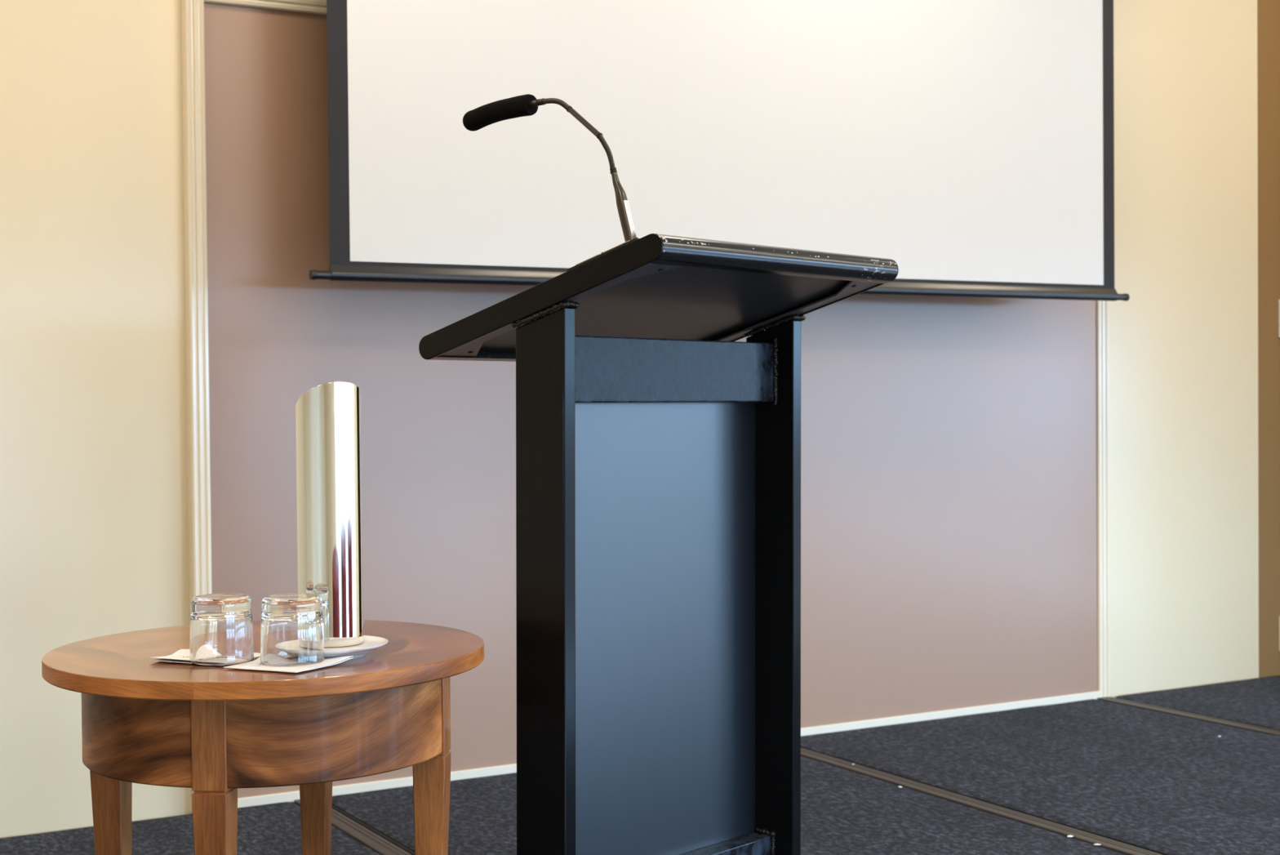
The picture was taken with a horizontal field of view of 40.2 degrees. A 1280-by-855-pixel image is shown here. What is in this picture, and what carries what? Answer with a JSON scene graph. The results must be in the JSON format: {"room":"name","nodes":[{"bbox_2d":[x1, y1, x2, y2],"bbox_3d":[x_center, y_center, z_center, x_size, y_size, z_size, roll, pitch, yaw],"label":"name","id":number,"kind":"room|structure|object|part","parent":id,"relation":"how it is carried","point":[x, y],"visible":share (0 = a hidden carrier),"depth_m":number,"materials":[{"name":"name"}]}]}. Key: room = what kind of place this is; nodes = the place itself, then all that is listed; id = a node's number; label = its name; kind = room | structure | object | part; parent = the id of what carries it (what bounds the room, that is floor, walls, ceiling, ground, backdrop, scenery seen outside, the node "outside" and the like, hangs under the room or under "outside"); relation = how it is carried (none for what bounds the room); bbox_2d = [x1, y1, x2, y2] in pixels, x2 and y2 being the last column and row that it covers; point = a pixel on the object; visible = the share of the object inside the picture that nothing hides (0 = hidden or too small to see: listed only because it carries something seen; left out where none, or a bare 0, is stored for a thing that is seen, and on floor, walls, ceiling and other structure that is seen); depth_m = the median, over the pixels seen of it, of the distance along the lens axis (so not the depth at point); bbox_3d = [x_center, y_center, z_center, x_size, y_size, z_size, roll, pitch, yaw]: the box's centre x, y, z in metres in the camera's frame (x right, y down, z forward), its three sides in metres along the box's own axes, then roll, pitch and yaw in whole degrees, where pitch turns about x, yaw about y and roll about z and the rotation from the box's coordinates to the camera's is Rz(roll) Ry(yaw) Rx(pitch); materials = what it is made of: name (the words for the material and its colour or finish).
{"room":"conference room","nodes":[
{"label":"conference room","id":0,"kind":"room"},
{"bbox_2d":[0,0,1258,837],"bbox_3d":[-0.650,-0.355,4.546,12.900,3.350,0.150,-1,1,-30],"label":"wall","id":1,"kind":"structure","parent":0,"point":[94,535],"depth_m":4.18,"materials":[{"name":"beige paint"}]},
{"bbox_2d":[181,0,212,812],"bbox_3d":[-1.060,-0.072,4.205,0.051,2.004,0.042,-1,1,-30],"label":"trim","id":2,"kind":"structure","parent":1,"relation":"attached to","point":[193,33],"depth_m":4.19,"materials":[{"name":"beige paint"}]},
{"bbox_2d":[204,0,326,15],"bbox_3d":[0.215,-1.074,4.929,2.916,0.051,0.028,-1,1,-30],"label":"trim","id":3,"kind":"structure","parent":1,"relation":"attached to","point":[308,6],"depth_m":4.30,"materials":[{"name":"beige paint"}]},
{"bbox_2d":[204,2,1097,797],"bbox_3d":[0.218,-0.047,4.960,2.916,2.003,0.003,-1,1,-30],"label":"wall panel","id":4,"kind":"object","parent":1,"relation":"attached to","point":[948,445],"depth_m":4.64,"materials":[{"name":"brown paint"}]},
{"bbox_2d":[237,690,1099,807],"bbox_3d":[0.233,0.899,4.976,2.926,0.031,0.007,-1,1,-30],"label":"baseboard","id":5,"kind":"structure","parent":1,"relation":"attached to","point":[291,796],"depth_m":5.15,"materials":[{"name":"beige paint"}]},
{"bbox_2d":[1096,300,1110,697],"bbox_3d":[1.506,-0.123,5.688,0.044,2.004,0.017,-1,1,-30],"label":"trim","id":6,"kind":"structure","parent":1,"relation":"attached to","point":[1102,306],"depth_m":5.69,"materials":[{"name":"beige paint"}]},
{"bbox_2d":[1257,0,1279,677],"bbox_3d":[3.498,-0.435,6.832,3.126,3.350,0.004,-1,1,-30],"label":"trim","id":7,"kind":"structure","parent":1,"relation":"attached to","point":[1268,11],"depth_m":6.08,"materials":[{"name":"brown paint"}]},
{"bbox_2d":[1277,299,1279,337],"bbox_3d":[2.284,-0.380,6.128,0.130,0.132,0.013,-1,1,-30],"label":"wall plate","id":8,"kind":"object","parent":1,"relation":"attached to","point":[1278,300],"visible":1,"depth_m":6.10,"materials":[{"name":"beige plastic"}]},
{"bbox_2d":[1278,615,1279,650],"bbox_3d":[2.294,0.720,6.149,0.130,0.123,0.013,-1,1,-30],"label":"wall plate","id":9,"kind":"object","parent":1,"relation":"attached to","point":[1279,615],"visible":1,"depth_m":6.12,"materials":[{"name":"beige plastic"}]},
{"bbox_3d":[1.906,-2.018,0.024,12.900,0.100,10.497,-1,1,-30],"label":"ceiling","id":10,"kind":"structure","parent":0,"visible":0},
{"bbox_2d":[309,0,1129,301],"bbox_3d":[0.295,-1.264,4.830,2.666,1.794,0.275,-1,1,-30],"label":"projection screen","id":11,"kind":"object","parent":10,"relation":"hanging from","point":[966,145],"visible":0.94,"depth_m":4.67,"materials":[{"name":"white fabric"}]},
{"bbox_3d":[1.936,1.432,0.090,12.900,0.100,10.497,-1,1,-30],"label":"floor","id":12,"kind":"structure","parent":0,"visible":0},
{"bbox_2d":[0,799,412,854],"bbox_3d":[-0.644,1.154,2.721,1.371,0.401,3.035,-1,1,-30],"label":"carpet","id":13,"kind":"object","parent":12,"relation":"on","point":[269,828],"visible":0.66,"depth_m":3.98,"materials":[{"name":"grey carpet"}]},
{"bbox_2d":[41,619,484,854],"bbox_3d":[-0.516,0.632,2.450,0.600,0.652,0.600,-1,1,-30],"label":"round side table","id":14,"kind":"object","parent":13,"relation":"on","point":[214,731],"visible":0.88,"depth_m":2.24,"materials":[{"name":"brown wood"}]},
{"bbox_3d":[-0.745,0.646,2.471,0.045,0.629,0.045,0,1,5],"label":"leg","id":15,"kind":"part","parent":14,"relation":"part of","materials":[{"name":"brown wood"}]},
{"bbox_2d":[148,648,260,665],"bbox_3d":[-0.573,0.302,2.337,0.115,0.012,0.114,0,1,21],"label":"paper napkin","id":16,"kind":"object","parent":14,"relation":"on","point":[183,655],"visible":0.38,"depth_m":2.32,"materials":[{"name":"white paper"}]},
{"bbox_2d":[189,592,253,665],"bbox_3d":[-0.550,0.264,2.301,0.082,0.085,0.082,1,1,43],"label":"drinking glass","id":17,"kind":"object","parent":16,"relation":"on","point":[221,624],"visible":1,"depth_m":2.27,"materials":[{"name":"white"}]},
{"bbox_3d":[-0.537,0.649,2.221,0.045,0.629,0.045,0,1,5],"label":"leg","id":18,"kind":"part","parent":14,"relation":"part of","materials":[{"name":"brown wood"}]},
{"bbox_2d":[222,655,353,672],"bbox_3d":[-0.455,0.302,2.267,0.126,0.010,0.108,0,1,24],"label":"paper napkin","id":19,"kind":"object","parent":14,"relation":"on","point":[256,664],"visible":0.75,"depth_m":2.24,"materials":[{"name":"white paper"}]},
{"bbox_2d":[260,592,324,666],"bbox_3d":[-0.453,0.262,2.277,0.082,0.085,0.082,0,1,9],"label":"drinking glass","id":20,"kind":"object","parent":19,"relation":"on","point":[292,625],"visible":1,"depth_m":2.24,"materials":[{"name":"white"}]},
{"bbox_3d":[-0.495,0.639,2.679,0.045,0.629,0.045,0,1,5],"label":"leg","id":21,"kind":"part","parent":14,"relation":"part of","materials":[{"name":"brown wood"}]},
{"bbox_2d":[324,635,388,658],"bbox_3d":[-0.415,0.298,2.354,0.151,0.018,0.151,-1,1,-30],"label":"saucer","id":22,"kind":"object","parent":14,"relation":"on","point":[370,643],"visible":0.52,"depth_m":2.33,"materials":[{"name":"white ceramic"}]},
{"bbox_2d":[295,381,364,647],"bbox_3d":[-0.422,0.116,2.380,0.088,0.355,0.088,-1,1,-30],"label":"water pitcher","id":23,"kind":"object","parent":22,"relation":"on","point":[328,415],"visible":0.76,"depth_m":2.34,"materials":[{"name":"silver metal"}]},
{"bbox_3d":[-0.287,0.642,2.429,0.045,0.629,0.045,0,1,5],"label":"leg","id":24,"kind":"part","parent":14,"relation":"part of","materials":[{"name":"brown wood"}]},
{"bbox_3d":[-0.645,1.012,2.719,1.371,0.104,3.035,-1,1,-30],"label":"deck panel","id":25,"kind":"part","parent":13,"relation":"part of","materials":[{"name":"grey carpet"}]},
{"bbox_2d":[332,747,1161,854],"bbox_3d":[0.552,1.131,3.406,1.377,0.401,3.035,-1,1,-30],"label":"carpet","id":26,"kind":"object","parent":12,"relation":"on","point":[847,808],"visible":0.36,"depth_m":4.10,"materials":[{"name":"grey carpet"}]},
{"bbox_3d":[0.550,0.989,3.403,1.377,0.104,3.035,-1,1,-30],"label":"deck panel","id":27,"kind":"part","parent":26,"relation":"part of","materials":[{"name":"grey carpet"}]},
{"bbox_2d":[418,233,898,854],"bbox_3d":[0.030,0.333,2.835,0.533,1.222,0.662,1,1,41],"label":"lectern","id":28,"kind":"object","parent":26,"relation":"on","point":[658,450],"visible":1,"depth_m":2.81,"materials":[{"name":"black metal"}]},
{"bbox_3d":[-0.158,-0.188,2.594,0.506,0.169,0.005,1,1,41],"label":"plate","id":29,"kind":"part","parent":28,"relation":"part of","materials":[{"name":"black metal"}]},
{"bbox_3d":[-0.141,0.383,2.612,0.102,1.120,0.025,1,1,41],"label":"post","id":30,"kind":"part","parent":28,"relation":"part of","materials":[{"name":"black metal"}]},
{"bbox_2d":[462,93,636,241],"bbox_3d":[-0.137,-0.378,2.638,0.363,0.261,0.034,1,1,41],"label":"gooseneck microphone","id":31,"kind":"object","parent":28,"relation":"on","point":[523,105],"visible":0.97,"depth_m":2.65,"materials":[{"name":"black metal"}]},
{"bbox_3d":[-0.156,-0.491,2.652,0.029,0.011,0.011,1,1,41],"label":"capsule stem","id":32,"kind":"part","parent":31,"relation":"part of","materials":[{"name":"silver metal"}]},
{"bbox_3d":[-0.018,-0.247,2.548,0.136,0.041,0.116,1,1,41],"label":"control plate","id":33,"kind":"part","parent":28,"relation":"part of","materials":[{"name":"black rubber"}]},
{"bbox_3d":[0.022,0.360,2.843,0.004,0.925,0.536,1,1,41],"label":"panel","id":34,"kind":"part","parent":28,"relation":"part of","materials":[{"name":"blue"}]},
{"bbox_3d":[0.231,0.376,3.034,0.102,1.120,0.025,1,1,41],"label":"post","id":35,"kind":"part","parent":28,"relation":"part of","materials":[{"name":"black metal"}]},
{"bbox_3d":[0.233,-0.196,3.038,0.506,0.169,0.005,1,1,41],"label":"plate","id":36,"kind":"part","parent":28,"relation":"part of","materials":[{"name":"black metal"}]},
{"bbox_2d":[800,696,1279,854],"bbox_3d":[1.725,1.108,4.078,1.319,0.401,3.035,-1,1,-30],"label":"carpet","id":37,"kind":"object","parent":12,"relation":"on","point":[1162,780],"visible":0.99,"depth_m":4.66,"materials":[{"name":"grey carpet"}]},
{"bbox_3d":[1.724,0.966,4.075,1.319,0.104,3.035,-1,1,-30],"label":"deck panel","id":38,"kind":"part","parent":37,"relation":"part of","materials":[{"name":"grey carpet"}]},
{"bbox_2d":[1115,675,1279,730],"bbox_3d":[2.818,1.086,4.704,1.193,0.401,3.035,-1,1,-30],"label":"carpet","id":39,"kind":"object","parent":12,"relation":"on","point":[1255,701],"visible":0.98,"depth_m":5.64,"materials":[{"name":"grey carpet"}]},
{"bbox_3d":[2.817,0.945,4.701,1.193,0.104,3.035,-1,1,-30],"label":"deck panel","id":40,"kind":"part","parent":39,"relation":"part of","materials":[{"name":"grey carpet"}]}
]}

